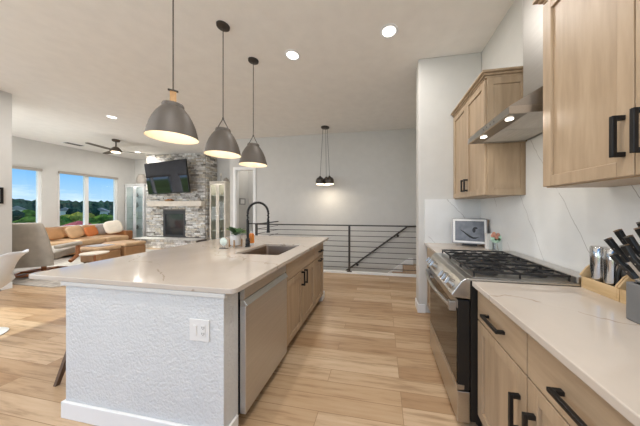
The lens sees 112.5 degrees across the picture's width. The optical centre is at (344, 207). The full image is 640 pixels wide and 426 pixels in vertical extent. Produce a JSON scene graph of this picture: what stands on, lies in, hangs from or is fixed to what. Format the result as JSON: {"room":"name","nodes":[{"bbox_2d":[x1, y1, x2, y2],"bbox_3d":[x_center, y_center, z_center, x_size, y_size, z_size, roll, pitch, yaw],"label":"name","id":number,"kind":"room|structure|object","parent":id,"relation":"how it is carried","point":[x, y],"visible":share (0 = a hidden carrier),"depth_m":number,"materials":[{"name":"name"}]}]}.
{"room":"kitchen","nodes":[
{"label":"kitchen","id":0,"kind":"room"},
{"bbox_2d":[0,90,11,281],"bbox_3d":[-6.217,-0.290,0.877,0.150,3.300,5.600,0,0,10],"label":"wall","id":1,"kind":"structure","parent":0,"point":[5,98],"depth_m":3.57,"materials":[{"name":"paint"}]},
{"bbox_2d":[0,187,3,203],"bbox_3d":[-5.704,-0.205,3.330,0.019,0.270,0.410,0,0,10],"label":"wall picture","id":2,"kind":"object","parent":1,"relation":"attached to","point":[1,188],"visible":1,"depth_m":3.52,"materials":[{"name":"black metal"}]},
{"bbox_2d":[0,282,11,289],"bbox_3d":[-6.136,1.305,0.863,0.014,0.110,5.600,0,0,10],"label":"baseboard","id":3,"kind":"structure","parent":1,"relation":"attached to","point":[9,285],"depth_m":3.57,"materials":[{"name":"paint"}]},
{"bbox_2d":[12,136,134,229],"bbox_3d":[-8.908,-0.290,6.419,0.150,3.300,4.600,0,0,10],"label":"wall","id":4,"kind":"structure","parent":0,"point":[52,158],"depth_m":6.55,"materials":[{"name":"paint"}]},
{"bbox_2d":[12,166,42,222],"bbox_3d":[-9.007,-0.242,5.584,0.180,1.795,1.360,0,0,10],"label":"window","id":5,"kind":"structure","parent":4,"relation":"in","point":[38,171],"depth_m":6.19,"materials":[{"name":"paint"}]},
{"bbox_2d":[58,171,117,226],"bbox_3d":[-8.713,-0.242,7.279,0.180,1.795,1.540,0,0,10],"label":"window","id":6,"kind":"structure","parent":4,"relation":"in","point":[85,176],"depth_m":7.19,"materials":[{"name":"paint"}]},
{"bbox_2d":[135,157,229,183],"bbox_3d":[-6.133,-0.290,8.221,5.000,3.300,0.100,0,0,10],"label":"wall","id":7,"kind":"structure","parent":0,"point":[223,164],"depth_m":7.92,"materials":[{"name":"paint"}]},
{"bbox_2d":[0,248,482,425],"bbox_3d":[-3.958,1.420,2.717,11.170,0.120,10.000,0,0,10],"label":"floor","id":8,"kind":"structure","parent":0,"point":[363,355],"depth_m":1.84,"materials":[{"name":"brown wood"}]},
{"bbox_2d":[0,249,28,334],"bbox_3d":[-3.818,0.914,2.229,0.619,0.892,0.496,0,0,-27],"label":"chair","id":9,"kind":"object","parent":8,"relation":"on","point":[8,261],"visible":1,"depth_m":2.30,"materials":[{"name":"white plastic"}]},
{"bbox_2d":[53,352,65,386],"bbox_3d":[-1.985,1.035,1.827,0.404,0.650,0.484,0,0,10],"label":"counter stool","id":10,"kind":"object","parent":8,"relation":"on","point":[62,369],"visible":0.04,"depth_m":1.64,"materials":[{"name":"brown wood"}]},
{"bbox_2d":[12,249,153,287],"bbox_3d":[-6.443,1.353,5.418,3.650,0.014,3.030,0,0,10],"label":"area rug","id":11,"kind":"object","parent":8,"relation":"on","point":[62,261],"visible":0.3,"depth_m":4.31,"materials":[{"name":"white carpet"}]},
{"bbox_2d":[12,223,82,277],"bbox_3d":[-6.216,0.805,4.392,0.840,1.050,0.957,0,0,-20],"label":"recliner","id":12,"kind":"object","parent":11,"relation":"on","point":[34,237],"visible":0.73,"depth_m":4.09,"materials":[{"name":"beige fabric"}]},
{"bbox_2d":[79,250,109,261],"bbox_3d":[-5.244,1.138,4.463,0.420,0.416,0.420,0,0,10],"label":"footstool","id":13,"kind":"object","parent":11,"relation":"on","point":[94,253],"visible":0.73,"depth_m":4.45,"materials":[{"name":"beige fabric"}]},
{"bbox_2d":[80,245,120,262],"bbox_3d":[-5.993,1.138,5.233,0.620,0.416,0.440,0,0,10],"label":"ottoman","id":14,"kind":"object","parent":11,"relation":"on","point":[115,251],"visible":0.59,"depth_m":5.06,"materials":[{"name":"beige leather"}]},
{"bbox_2d":[82,244,114,246],"bbox_3d":[-6.070,1.007,5.241,0.515,0.206,0.330,0,0,10],"label":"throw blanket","id":15,"kind":"object","parent":14,"relation":"on","point":[95,245],"visible":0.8,"depth_m":5.19,"materials":[{"name":"fabric"}]},
{"bbox_2d":[80,245,120,250],"bbox_3d":[-5.993,0.980,5.233,0.620,0.100,0.440,0,0,10],"label":"cushion","id":16,"kind":"object","parent":14,"relation":"on","point":[110,247],"depth_m":5.07,"materials":[{"name":"beige leather"}]},
{"bbox_2d":[102,240,145,255],"bbox_3d":[-5.974,1.128,5.778,0.770,0.436,0.520,0,0,10],"label":"ottoman","id":17,"kind":"object","parent":11,"relation":"on","point":[128,247],"visible":0.53,"depth_m":5.63,"materials":[{"name":"beige leather"}]},
{"bbox_2d":[102,240,145,246],"bbox_3d":[-5.974,0.960,5.778,0.770,0.100,0.520,0,0,10],"label":"cushion","id":18,"kind":"object","parent":17,"relation":"on","point":[124,243],"depth_m":5.67,"materials":[{"name":"brown fabric"}]},
{"bbox_2d":[45,224,133,254],"bbox_3d":[-8.056,0.954,6.327,1.440,0.812,2.210,0,0,10],"label":"sofa","id":19,"kind":"object","parent":8,"relation":"on","point":[124,234],"visible":0.32,"depth_m":6.50,"materials":[{"name":"brown fabric"}]},
{"bbox_2d":[45,227,64,240],"bbox_3d":[-8.054,0.710,5.814,0.216,0.360,0.500,0,0,10],"label":"cushion","id":20,"kind":"object","parent":19,"relation":"on","point":[54,233],"visible":0.59,"depth_m":5.86,"materials":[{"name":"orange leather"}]},
{"bbox_2d":[50,240,75,245],"bbox_3d":[-7.939,0.979,5.718,1.000,0.158,0.590,0,0,10],"label":"seat cushion","id":21,"kind":"object","parent":19,"relation":"on","point":[54,242],"depth_m":5.72,"materials":[{"name":"brown fabric"}]},
{"bbox_2d":[60,226,69,237],"bbox_3d":[-8.387,0.720,6.410,0.210,0.343,0.570,0,0,10],"label":"cushion","id":22,"kind":"object","parent":19,"relation":"on","point":[63,227],"depth_m":6.33,"materials":[{"name":"brown fabric"}]},
{"bbox_2d":[65,225,84,238],"bbox_3d":[-7.944,0.700,6.272,0.197,0.381,0.386,0,0,10],"label":"cushion","id":23,"kind":"object","parent":19,"relation":"on","point":[76,231],"visible":0.99,"depth_m":6.22,"materials":[{"name":"beige fabric"}]},
{"bbox_2d":[59,237,105,245],"bbox_3d":[-7.836,0.979,6.309,1.000,0.158,0.590,0,0,10],"label":"seat cushion","id":24,"kind":"object","parent":19,"relation":"on","point":[86,241],"depth_m":6.26,"materials":[{"name":"brown fabric"}]},
{"bbox_2d":[81,224,102,235],"bbox_3d":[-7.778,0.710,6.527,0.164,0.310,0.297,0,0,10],"label":"cushion","id":25,"kind":"object","parent":19,"relation":"on","point":[91,230],"visible":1,"depth_m":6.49,"materials":[{"name":"orange fabric"}]},
{"bbox_2d":[95,225,105,234],"bbox_3d":[-7.810,0.690,6.807,0.172,0.321,0.264,0,0,10],"label":"cushion","id":26,"kind":"object","parent":19,"relation":"on","point":[100,228],"visible":0.77,"depth_m":6.77,"materials":[{"name":"grey fabric"}]},
{"bbox_2d":[85,235,128,241],"bbox_3d":[-7.733,0.979,6.900,1.000,0.158,0.590,0,0,10],"label":"seat cushion","id":27,"kind":"object","parent":19,"relation":"on","point":[108,238],"depth_m":6.76,"materials":[{"name":"brown fabric"}]},
{"bbox_2d":[103,220,122,233],"bbox_3d":[-7.579,0.620,6.970,0.228,0.424,0.435,0,0,25],"label":"cushion","id":28,"kind":"object","parent":19,"relation":"on","point":[115,226],"visible":1,"depth_m":6.92,"materials":[{"name":"beige fabric"}]},
{"bbox_2d":[125,184,146,237],"bbox_3d":[-8.000,0.220,8.284,0.920,2.280,0.385,0,0,10],"label":"display cabinet","id":29,"kind":"object","parent":8,"relation":"on","point":[131,221],"visible":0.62,"depth_m":8.28,"materials":[{"name":"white glass"}]},
{"bbox_2d":[136,174,146,183],"bbox_3d":[-7.901,-1.111,8.274,0.310,0.380,0.310,0,0,10],"label":"vase","id":30,"kind":"object","parent":29,"relation":"on","point":[141,178],"visible":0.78,"depth_m":8.18,"materials":[{"name":"white ceramic"}]},
{"bbox_2d":[132,153,216,247],"bbox_3d":[-6.044,-0.289,7.639,2.585,3.298,1.013,0,0,10],"label":"stone fireplace","id":31,"kind":"object","parent":8,"relation":"on","point":[184,220],"visible":0.68,"depth_m":7.53,"materials":[{"name":"stone"}]},
{"bbox_2d":[144,159,190,194],"bbox_3d":[-6.121,-1.046,7.404,2.116,1.128,0.321,0,0,19],"label":"television","id":32,"kind":"object","parent":31,"relation":"attached to","point":[172,176],"visible":1,"depth_m":7.27,"materials":[{"name":"black plastic"}]},
{"bbox_2d":[61,281,324,425],"bbox_3d":[-1.077,0.918,2.308,1.200,0.885,2.092,0,0,10],"label":"kitchen island","id":33,"kind":"object","parent":8,"relation":"on","point":[132,360],"visible":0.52,"depth_m":1.28,"materials":[{"name":"paint"}]},
{"bbox_2d":[29,235,328,293],"bbox_3d":[-1.194,0.460,2.343,1.565,0.030,2.122,0,0,10],"label":"island countertop","id":34,"kind":"structure","parent":33,"relation":"on","point":[202,266],"depth_m":1.59,"materials":[{"name":"stone"}]},
{"bbox_2d":[219,238,226,248],"bbox_3d":[-1.339,0.385,2.344,0.090,0.120,0.040,0,0,10],"label":"ornament","id":35,"kind":"object","parent":34,"relation":"on","point":[223,241],"visible":1,"depth_m":2.34,"materials":[{"name":"white ceramic"}]},
{"bbox_2d":[226,227,245,247],"bbox_3d":[-1.244,0.329,2.442,0.233,0.232,0.310,0,0,-13],"label":"potted plant","id":36,"kind":"object","parent":34,"relation":"on","point":[235,240],"visible":0.99,"depth_m":2.41,"materials":[{"name":"green plant"}]},
{"bbox_2d":[249,231,253,244],"bbox_3d":[-1.138,0.362,2.593,0.064,0.166,0.064,0,0,10],"label":"soap bottle","id":37,"kind":"object","parent":34,"relation":"on","point":[251,235],"visible":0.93,"depth_m":2.57,"materials":[{"name":"orange plastic"}]},
{"bbox_2d":[245,201,269,246],"bbox_3d":[-1.007,0.182,2.418,0.280,0.524,0.124,0,0,-2],"label":"kitchen faucet","id":38,"kind":"object","parent":34,"relation":"on","point":[247,244],"visible":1,"depth_m":2.44,"materials":[{"name":"black metal"}]},
{"bbox_2d":[243,246,294,254],"bbox_3d":[-0.808,0.575,2.343,0.489,0.200,0.624,0,0,10],"label":"sink","id":39,"kind":"object","parent":34,"relation":"in","point":[266,250],"visible":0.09,"depth_m":2.65,"materials":[{"name":"metal"}]},
{"bbox_2d":[189,318,209,341],"bbox_3d":[-0.832,0.698,1.214,0.130,0.125,0.012,0,0,10],"label":"wall outlet","id":40,"kind":"object","parent":33,"relation":"attached to","point":[199,329],"visible":1,"depth_m":1.21,"materials":[{"name":"plastic"}]},
{"bbox_2d":[201,325,204,336],"bbox_3d":[-0.803,0.697,1.207,0.028,0.067,0.003,0,0,10],"label":"socket","id":41,"kind":"object","parent":40,"relation":"attached to","point":[202,326],"depth_m":1.20,"materials":[{"name":"plastic"}]},
{"bbox_2d":[209,181,229,239],"bbox_3d":[-4.437,0.210,7.645,0.680,2.300,0.425,0,0,10],"label":"display cabinet","id":42,"kind":"object","parent":8,"relation":"on","point":[216,187],"visible":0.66,"depth_m":7.55,"materials":[{"name":"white glass"}]},
{"bbox_2d":[238,265,287,414],"bbox_3d":[-0.849,0.922,1.648,0.604,0.875,0.587,0,0,10],"label":"dishwasher","id":43,"kind":"object","parent":8,"relation":"on","point":[262,306],"visible":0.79,"depth_m":1.47,"materials":[{"name":"silver metal"}]},
{"bbox_2d":[285,248,314,345],"bbox_3d":[-0.758,0.918,2.349,0.702,0.884,0.818,0,0,10],"label":"base cabinet","id":44,"kind":"object","parent":8,"relation":"on","point":[300,271],"visible":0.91,"depth_m":2.23,"materials":[{"name":"brown wood"}]},
{"bbox_2d":[314,243,323,304],"bbox_3d":[-0.654,0.918,2.952,0.702,0.884,0.398,0,0,10],"label":"base cabinet","id":45,"kind":"object","parent":8,"relation":"on","point":[319,250],"visible":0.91,"depth_m":2.90,"materials":[{"name":"brown wood"}]},
{"bbox_2d":[323,270,415,276],"bbox_3d":[-0.306,1.492,4.519,3.650,0.335,0.080,0,0,10],"label":"trim","id":46,"kind":"structure","parent":8,"relation":"on","point":[327,271],"depth_m":4.35,"materials":[{"name":"paint"}]},
{"bbox_2d":[255,221,415,271],"bbox_3d":[0.034,0.839,4.942,4.055,0.973,1.030,0,0,10],"label":"stair railing","id":47,"kind":"object","parent":46,"relation":"on","point":[256,225],"visible":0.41,"depth_m":4.42,"materials":[{"name":"metal"}]},
{"bbox_2d":[388,258,415,273],"bbox_3d":[-0.048,2.681,5.011,3.300,2.922,0.938,0,0,10],"label":"staircase","id":48,"kind":"structure","parent":8,"relation":"attached to","point":[403,268],"depth_m":5.15,"materials":[{"name":"carpet"}]},
{"bbox_2d":[427,247,433,309],"bbox_3d":[1.286,0.918,2.355,0.672,0.884,0.690,0,0,10],"label":"base cabinet","id":49,"kind":"object","parent":8,"relation":"on","point":[430,253],"visible":0.07,"depth_m":2.65,"materials":[{"name":"brown wood"}]},
{"bbox_2d":[424,242,497,252],"bbox_3d":[1.293,0.460,2.358,0.660,0.030,0.708,0,0,10],"label":"countertop","id":50,"kind":"structure","parent":49,"relation":"on","point":[434,247],"depth_m":2.40,"materials":[{"name":"stone"}]},
{"bbox_2d":[452,218,487,245],"bbox_3d":[1.434,0.280,2.457,0.355,0.314,0.084,0,0,26],"label":"photo frame","id":51,"kind":"object","parent":50,"relation":"on","point":[471,232],"visible":0.98,"depth_m":2.45,"materials":[{"name":"silver metal"}]},
{"bbox_2d":[455,221,484,241],"bbox_3d":[1.431,0.264,2.451,0.291,0.230,0.002,0,-11,26],"label":"picture","id":52,"kind":"object","parent":51,"relation":"attached to","point":[466,226],"depth_m":2.45},
{"bbox_2d":[485,233,491,248],"bbox_3d":[1.559,0.360,2.312,0.060,0.170,0.050,0,0,10],"label":"canister","id":53,"kind":"object","parent":50,"relation":"on","point":[488,243],"visible":0.92,"depth_m":2.29,"materials":[{"name":"white ceramic"}]},
{"bbox_2d":[491,232,501,250],"bbox_3d":[1.506,0.341,2.125,0.120,0.208,0.042,0,0,10],"label":"flower ornament","id":54,"kind":"object","parent":50,"relation":"on","point":[495,237],"visible":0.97,"depth_m":2.11,"materials":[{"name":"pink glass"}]},
{"bbox_2d":[425,249,581,425],"bbox_3d":[1.085,0.876,1.640,0.814,0.968,0.774,0,0,10],"label":"gas range","id":55,"kind":"object","parent":8,"relation":"on","point":[454,319],"visible":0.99,"depth_m":1.36,"materials":[{"name":"silver metal"}]},
{"bbox_2d":[436,253,581,286],"bbox_3d":[1.146,0.438,1.629,0.689,0.013,0.774,0,0,10],"label":"cooktop","id":56,"kind":"object","parent":55,"relation":"in","point":[460,271],"depth_m":1.33,"materials":[{"name":"metal"}]},
{"bbox_2d":[478,291,633,425],"bbox_3d":[1.010,0.918,0.766,0.672,0.884,0.965,0,0,10],"label":"base cabinet","id":57,"kind":"object","parent":8,"relation":"on","point":[521,383],"visible":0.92,"depth_m":0.86,"materials":[{"name":"brown wood"}]},
{"bbox_2d":[472,281,639,425],"bbox_3d":[0.944,0.460,0.350,0.660,0.030,1.812,0,0,10],"label":"countertop","id":58,"kind":"structure","parent":57,"relation":"on","point":[590,333],"depth_m":0.77,"materials":[{"name":"stone"}]},
{"bbox_2d":[579,264,627,301],"bbox_3d":[1.353,0.374,1.097,0.102,0.140,0.194,0,0,10],"label":"caddy","id":59,"kind":"object","parent":58,"relation":"on","point":[609,291],"visible":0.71,"depth_m":1.10,"materials":[{"name":"beige wood"}]},
{"bbox_2d":[589,245,607,282],"bbox_3d":[1.367,0.321,1.147,0.066,0.231,0.066,0,0,10],"label":"shaker","id":60,"kind":"object","parent":59,"relation":"in","point":[595,252],"visible":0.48,"depth_m":1.13,"materials":[{"name":"silver metal"}]},
{"bbox_2d":[603,248,623,286],"bbox_3d":[1.354,0.321,1.076,0.066,0.231,0.066,0,0,10],"label":"shaker","id":61,"kind":"object","parent":59,"relation":"in","point":[610,267],"visible":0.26,"depth_m":1.07,"materials":[{"name":"silver metal"}]},
{"bbox_2d":[615,264,632,284],"bbox_3d":[1.345,0.351,1.022,0.079,0.168,0.016,0,0,10],"label":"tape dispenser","id":62,"kind":"object","parent":59,"relation":"in","point":[619,270],"visible":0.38,"depth_m":1.02,"materials":[{"name":"black plastic"}]},
{"bbox_2d":[617,273,639,304],"bbox_3d":[1.318,0.374,0.900,0.102,0.140,0.200,0,0,10],"label":"caddy","id":63,"kind":"object","parent":58,"relation":"on","point":[622,286],"visible":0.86,"depth_m":0.99,"materials":[{"name":"beige wood"}]},
{"bbox_2d":[626,281,639,323],"bbox_3d":[1.177,0.368,0.770,0.125,0.152,0.170,0,0,10],"label":"knife block","id":64,"kind":"object","parent":58,"relation":"on","point":[632,288],"visible":1,"depth_m":0.83,"materials":[{"name":"black plastic"}]},
{"bbox_2d":[604,237,639,276],"bbox_3d":[1.149,0.210,0.868,0.028,0.174,0.127,0,0,-22],"label":"kitchen knife","id":65,"kind":"object","parent":64,"relation":"in","point":[612,244],"visible":0.82,"depth_m":0.88,"materials":[{"name":"silver metal"}]},
{"bbox_2d":[608,252,639,283],"bbox_3d":[1.123,0.239,0.853,0.028,0.116,0.091,0,0,-26],"label":"kitchen knife","id":66,"kind":"object","parent":64,"relation":"in","point":[615,257],"visible":1,"depth_m":0.85,"materials":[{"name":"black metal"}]},
{"bbox_2d":[613,229,639,259],"bbox_3d":[1.183,0.192,0.864,0.026,0.210,0.129,0,0,-17],"label":"kitchen knife","id":67,"kind":"object","parent":64,"relation":"in","point":[619,233],"visible":0.43,"depth_m":0.90,"materials":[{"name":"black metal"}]},
{"bbox_2d":[619,244,639,271],"bbox_3d":[1.114,0.217,0.808,0.028,0.158,0.096,0,0,-27],"label":"kitchen knife","id":68,"kind":"object","parent":64,"relation":"in","point":[626,248],"visible":1,"depth_m":0.82,"materials":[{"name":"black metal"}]},
{"bbox_2d":[623,235,639,257],"bbox_3d":[1.141,0.201,0.804,0.027,0.192,0.118,0,0,-21],"label":"kitchen knife","id":69,"kind":"object","parent":64,"relation":"in","point":[630,239],"visible":0.99,"depth_m":0.83,"materials":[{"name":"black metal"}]},
{"bbox_2d":[634,227,639,237],"bbox_3d":[1.169,0.183,0.791,0.026,0.226,0.122,0,0,-18],"label":"kitchen knife","id":70,"kind":"object","parent":64,"relation":"in","point":[637,230],"visible":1,"depth_m":0.83,"materials":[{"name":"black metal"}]},
{"bbox_2d":[239,171,252,234],"bbox_3d":[-2.472,-0.290,6.367,1.450,3.300,0.700,0,0,10],"label":"wall","id":71,"kind":"structure","parent":0,"point":[245,177],"depth_m":6.57,"materials":[{"name":"paint"}]},
{"bbox_2d":[239,198,244,204],"bbox_3d":[-3.087,-0.195,6.413,0.019,0.190,0.260,0,0,10],"label":"wall picture","id":72,"kind":"object","parent":71,"relation":"attached to","point":[241,200],"visible":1,"depth_m":6.38,"materials":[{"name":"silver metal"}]},
{"bbox_2d":[0,0,513,159],"bbox_3d":[-3.891,-2.000,2.756,11.290,0.120,10.100,0,0,10],"label":"ceiling","id":73,"kind":"structure","parent":0,"point":[66,65],"depth_m":2.80,"materials":[{"name":"paint"}]},
{"bbox_2d":[62,142,83,145],"bbox_3d":[-8.217,-1.933,6.452,0.200,0.014,0.400,0,0,10],"label":"ceiling vent","id":74,"kind":"object","parent":73,"relation":"in","point":[62,142],"visible":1,"depth_m":6.46,"materials":[{"name":"white plastic"}]},
{"bbox_2d":[105,115,118,118],"bbox_3d":[-4.967,-1.935,4.537,0.196,0.009,0.196,0,0,10],"label":"recessed light","id":75,"kind":"object","parent":73,"relation":"in","point":[108,116],"visible":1,"depth_m":4.55,"materials":[{"name":"white plastic"}]},
{"bbox_2d":[86,139,151,154],"bbox_3d":[-6.619,-1.751,5.981,1.293,0.378,1.298,0,0,10],"label":"ceiling fan","id":76,"kind":"object","parent":73,"relation":"hanging from","point":[115,149],"visible":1,"depth_m":6.00,"materials":[{"name":"brown metal"}]},
{"bbox_2d":[144,0,198,144],"bbox_3d":[-1.391,-1.252,1.723,0.348,1.374,0.348,0,0,10],"label":"pendant","id":77,"kind":"object","parent":73,"relation":"hanging from","point":[169,122],"visible":1,"depth_m":1.67,"materials":[{"name":"grey metal"}]},
{"bbox_2d":[203,20,240,158],"bbox_3d":[-1.296,-1.252,2.265,0.348,1.374,0.348,0,0,10],"label":"pendant","id":78,"kind":"object","parent":73,"relation":"hanging from","point":[221,143],"visible":1,"depth_m":2.21,"materials":[{"name":"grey metal"}]},
{"bbox_2d":[239,57,266,166],"bbox_3d":[-1.204,-1.252,2.797,0.348,1.374,0.348,0,0,10],"label":"pendant","id":79,"kind":"object","parent":73,"relation":"hanging from","point":[252,155],"visible":0.99,"depth_m":2.73,"materials":[{"name":"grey metal"}]},
{"bbox_2d":[285,49,299,60],"bbox_3d":[-0.666,-1.935,2.701,0.196,0.009,0.196,0,0,10],"label":"recessed light","id":80,"kind":"object","parent":73,"relation":"in","point":[290,54],"visible":1,"depth_m":2.70,"materials":[{"name":"white plastic"}]},
{"bbox_2d":[316,126,333,185],"bbox_3d":[-0.469,-1.244,5.141,0.442,1.390,0.342,0,0,10],"label":"pendant","id":81,"kind":"object","parent":73,"relation":"hanging from","point":[329,180],"visible":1,"depth_m":5.03,"materials":[{"name":"brown metal"}]},
{"bbox_2d":[380,23,397,38],"bbox_3d":[0.483,-1.935,2.335,0.196,0.009,0.196,0,0,10],"label":"recessed light","id":82,"kind":"object","parent":73,"relation":"in","point":[387,31],"visible":1,"depth_m":2.33,"materials":[{"name":"white plastic"}]},
{"bbox_2d":[230,128,415,272],"bbox_3d":[-0.501,1.010,5.619,5.590,5.900,0.100,0,0,10],"label":"wall","id":83,"kind":"structure","parent":0,"point":[373,173],"depth_m":5.48,"materials":[{"name":"paint"}]},
{"bbox_2d":[233,167,255,234],"bbox_3d":[-2.804,0.105,6.006,0.700,2.510,0.125,0,0,10],"label":"door frame","id":84,"kind":"structure","parent":83,"relation":"in","point":[236,170],"depth_m":5.99,"materials":[{"name":"paint"}]},
{"bbox_2d":[345,227,406,270],"bbox_3d":[0.196,1.548,5.398,3.163,2.256,0.096,0,0,10],"label":"handrail","id":85,"kind":"object","parent":83,"relation":"attached to","point":[382,244],"visible":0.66,"depth_m":5.25,"materials":[{"name":"metal"}]},
{"bbox_2d":[416,52,480,312],"bbox_3d":[1.346,-0.290,2.811,0.750,3.300,0.200,0,0,10],"label":"wall","id":86,"kind":"structure","parent":0,"point":[441,82],"depth_m":2.74,"materials":[{"name":"paint"}]},
{"bbox_2d":[415,298,418,312],"bbox_3d":[0.968,1.305,2.869,0.014,0.110,0.215,0,0,10],"label":"baseboard","id":87,"kind":"structure","parent":86,"relation":"attached to","point":[416,301],"depth_m":2.83,"materials":[{"name":"paint"}]},
{"bbox_2d":[419,304,425,312],"bbox_3d":[0.993,1.305,2.764,0.099,0.110,0.014,0,0,10],"label":"baseboard","id":88,"kind":"structure","parent":86,"relation":"attached to","point":[422,307],"depth_m":2.75,"materials":[{"name":"paint"}]},
{"bbox_2d":[425,199,480,243],"bbox_3d":[1.354,0.167,2.698,0.655,0.556,0.020,0,0,10],"label":"backsplash","id":89,"kind":"structure","parent":86,"relation":"attached to","point":[439,213],"depth_m":2.70,"materials":[{"name":"stone"}]},
{"bbox_2d":[481,0,542,249],"bbox_3d":[1.475,1.010,1.012,0.120,5.900,8.500,0,0,10],"label":"wall","id":90,"kind":"structure","parent":0,"point":[504,49],"depth_m":2.10,"materials":[{"name":"paint"}]},
{"bbox_2d":[451,66,526,198],"bbox_3d":[1.438,-0.653,2.243,0.370,1.083,0.877,0,0,10],"label":"upper cabinet","id":91,"kind":"object","parent":90,"relation":"attached to","point":[488,170],"visible":0.94,"depth_m":1.87,"materials":[{"name":"brown wood"}]},
{"bbox_2d":[468,0,543,143],"bbox_3d":[1.256,-1.251,1.545,0.452,1.374,0.625,0,0,10],"label":"range hood","id":92,"kind":"object","parent":90,"relation":"attached to","point":[522,120],"visible":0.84,"depth_m":1.46,"materials":[{"name":"metal"}]},
{"bbox_2d":[472,113,526,142],"bbox_3d":[1.098,-0.573,1.573,0.094,0.008,0.599,0,0,10],"label":"lamp","id":93,"kind":"object","parent":92,"relation":"attached to","point":[505,120],"depth_m":1.49,"materials":[{"name":"metal"}]},
{"bbox_2d":[481,134,639,275],"bbox_3d":[1.404,-0.058,1.014,0.020,1.005,3.280,0,0,10],"label":"backsplash","id":94,"kind":"structure","parent":90,"relation":"attached to","point":[557,226],"depth_m":1.48,"materials":[{"name":"stone"}]},
{"bbox_2d":[532,0,639,187],"bbox_3d":[1.180,-0.653,0.753,0.370,1.083,0.920,0,0,10],"label":"upper cabinet","id":95,"kind":"object","parent":90,"relation":"attached to","point":[591,48],"visible":1,"depth_m":0.94,"materials":[{"name":"brown wood"}]},
{"label":"outside","id":96,"kind":"structure","parent":0,"visible":0},
{"bbox_3d":[-193.248,4.660,145.216,409.500,0.200,620.000,0,0,10],"label":"ground","id":97,"kind":"structure","parent":96,"visible":0},
{"bbox_2d":[12,210,24,221],"bbox_3d":[-84.359,2.502,53.397,3.711,4.116,4.366,0,0,10],"label":"tree","id":98,"kind":"object","parent":97,"relation":"on","point":[16,215],"visible":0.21,"depth_m":53.83,"materials":[{"name":"green plant"}]},
{"bbox_2d":[12,206,25,210],"bbox_3d":[-115.737,1.910,75.159,8.028,5.300,6.884,0,0,10],"label":"house","id":99,"kind":"structure","parent":97,"relation":"on","point":[14,208],"depth_m":73.38,"materials":[{"name":"grey"}]},
{"bbox_2d":[12,216,35,222],"bbox_3d":[-46.636,2.885,31.516,3.806,3.350,5.096,0,0,-10],"label":"tree","id":100,"kind":"object","parent":97,"relation":"on","point":[28,219],"visible":0.24,"depth_m":30.54,"materials":[{"name":"green plant"}]},
{"bbox_2d":[21,209,35,216],"bbox_3d":[-92.730,2.468,62.565,4.821,4.183,4.174,0,0,10],"label":"tree","id":101,"kind":"object","parent":97,"relation":"on","point":[27,212],"visible":0.41,"depth_m":61.44,"materials":[{"name":"green plant"}]},
{"bbox_2d":[12,199,112,214],"bbox_3d":[-68.245,-0.503,134.746,299.352,10.125,237.842,0,0,10],"label":"ridge","id":102,"kind":"object","parent":97,"relation":"on","point":[30,205],"visible":0.04,"depth_m":101.50,"materials":[{"name":"green plant"}]},
{"bbox_2d":[60,207,67,215],"bbox_3d":[-113.016,2.160,85.973,8.088,4.800,7.203,0,0,10],"label":"house","id":103,"kind":"structure","parent":97,"relation":"on","point":[62,210],"depth_m":83.70,"materials":[{"name":"grey"}]},
{"bbox_2d":[60,216,72,221],"bbox_3d":[-45.508,2.906,34.123,3.698,3.307,3.483,0,0,-15],"label":"tree","id":104,"kind":"object","parent":97,"relation":"on","point":[62,218],"visible":0.09,"depth_m":34.15,"materials":[{"name":"green plant"}]},
{"bbox_2d":[61,214,77,221],"bbox_3d":[-52.185,2.877,39.932,2.947,3.366,3.668,0,0,-36],"label":"tree","id":105,"kind":"object","parent":97,"relation":"on","point":[73,218],"visible":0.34,"depth_m":39.65,"materials":[{"name":"green plant"}]},
{"bbox_2d":[65,209,80,214],"bbox_3d":[-95.579,2.397,75.166,4.305,4.326,3.104,0,0,10],"label":"tree","id":106,"kind":"object","parent":97,"relation":"on","point":[69,211],"visible":0.52,"depth_m":74.19,"materials":[{"name":"green plant"}]},
{"bbox_2d":[63,221,90,225],"bbox_3d":[-12.489,2.580,10.001,1.016,3.960,1.016,0,0,32],"label":"patio umbrella","id":107,"kind":"object","parent":97,"relation":"on","point":[76,222],"visible":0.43,"depth_m":9.79,"materials":[{"name":"red fabric"}]},
{"bbox_2d":[60,221,95,225],"bbox_3d":[-40.599,3.235,32.415,4.534,2.650,4.444,0,0,10],"label":"tree","id":108,"kind":"object","parent":97,"relation":"on","point":[64,222],"visible":0.03,"depth_m":31.49,"materials":[{"name":"green plant"}]},
{"bbox_2d":[71,212,94,219],"bbox_3d":[-56.251,2.672,45.435,4.602,3.775,4.297,0,0,31],"label":"tree","id":109,"kind":"object","parent":97,"relation":"on","point":[78,215],"visible":0.3,"depth_m":44.44,"materials":[{"name":"green plant"}]},
{"bbox_2d":[78,217,103,223],"bbox_3d":[-44.450,3.095,37.443,3.903,2.929,3.499,0,0,10],"label":"tree","id":110,"kind":"object","parent":97,"relation":"on","point":[93,220],"visible":0.25,"depth_m":37.25,"materials":[{"name":"green plant"}]},
{"bbox_2d":[89,208,99,215],"bbox_3d":[-91.795,2.295,76.869,5.062,4.530,4.398,0,0,10],"label":"tree","id":111,"kind":"object","parent":97,"relation":"on","point":[94,211],"visible":0.36,"depth_m":76.60,"materials":[{"name":"green plant"}]},
{"bbox_2d":[94,214,112,222],"bbox_3d":[-45.113,2.799,40.115,4.634,3.522,3.291,0,0,10],"label":"tree","id":112,"kind":"object","parent":97,"relation":"on","point":[103,217],"visible":0.41,"depth_m":39.23,"materials":[{"name":"green plant"}]},
{"bbox_2d":[98,208,109,214],"bbox_3d":[-99.441,2.260,86.807,8.440,4.600,8.075,0,0,10],"label":"house","id":113,"kind":"structure","parent":97,"relation":"on","point":[102,210],"depth_m":85.39,"materials":[{"name":"grey"}]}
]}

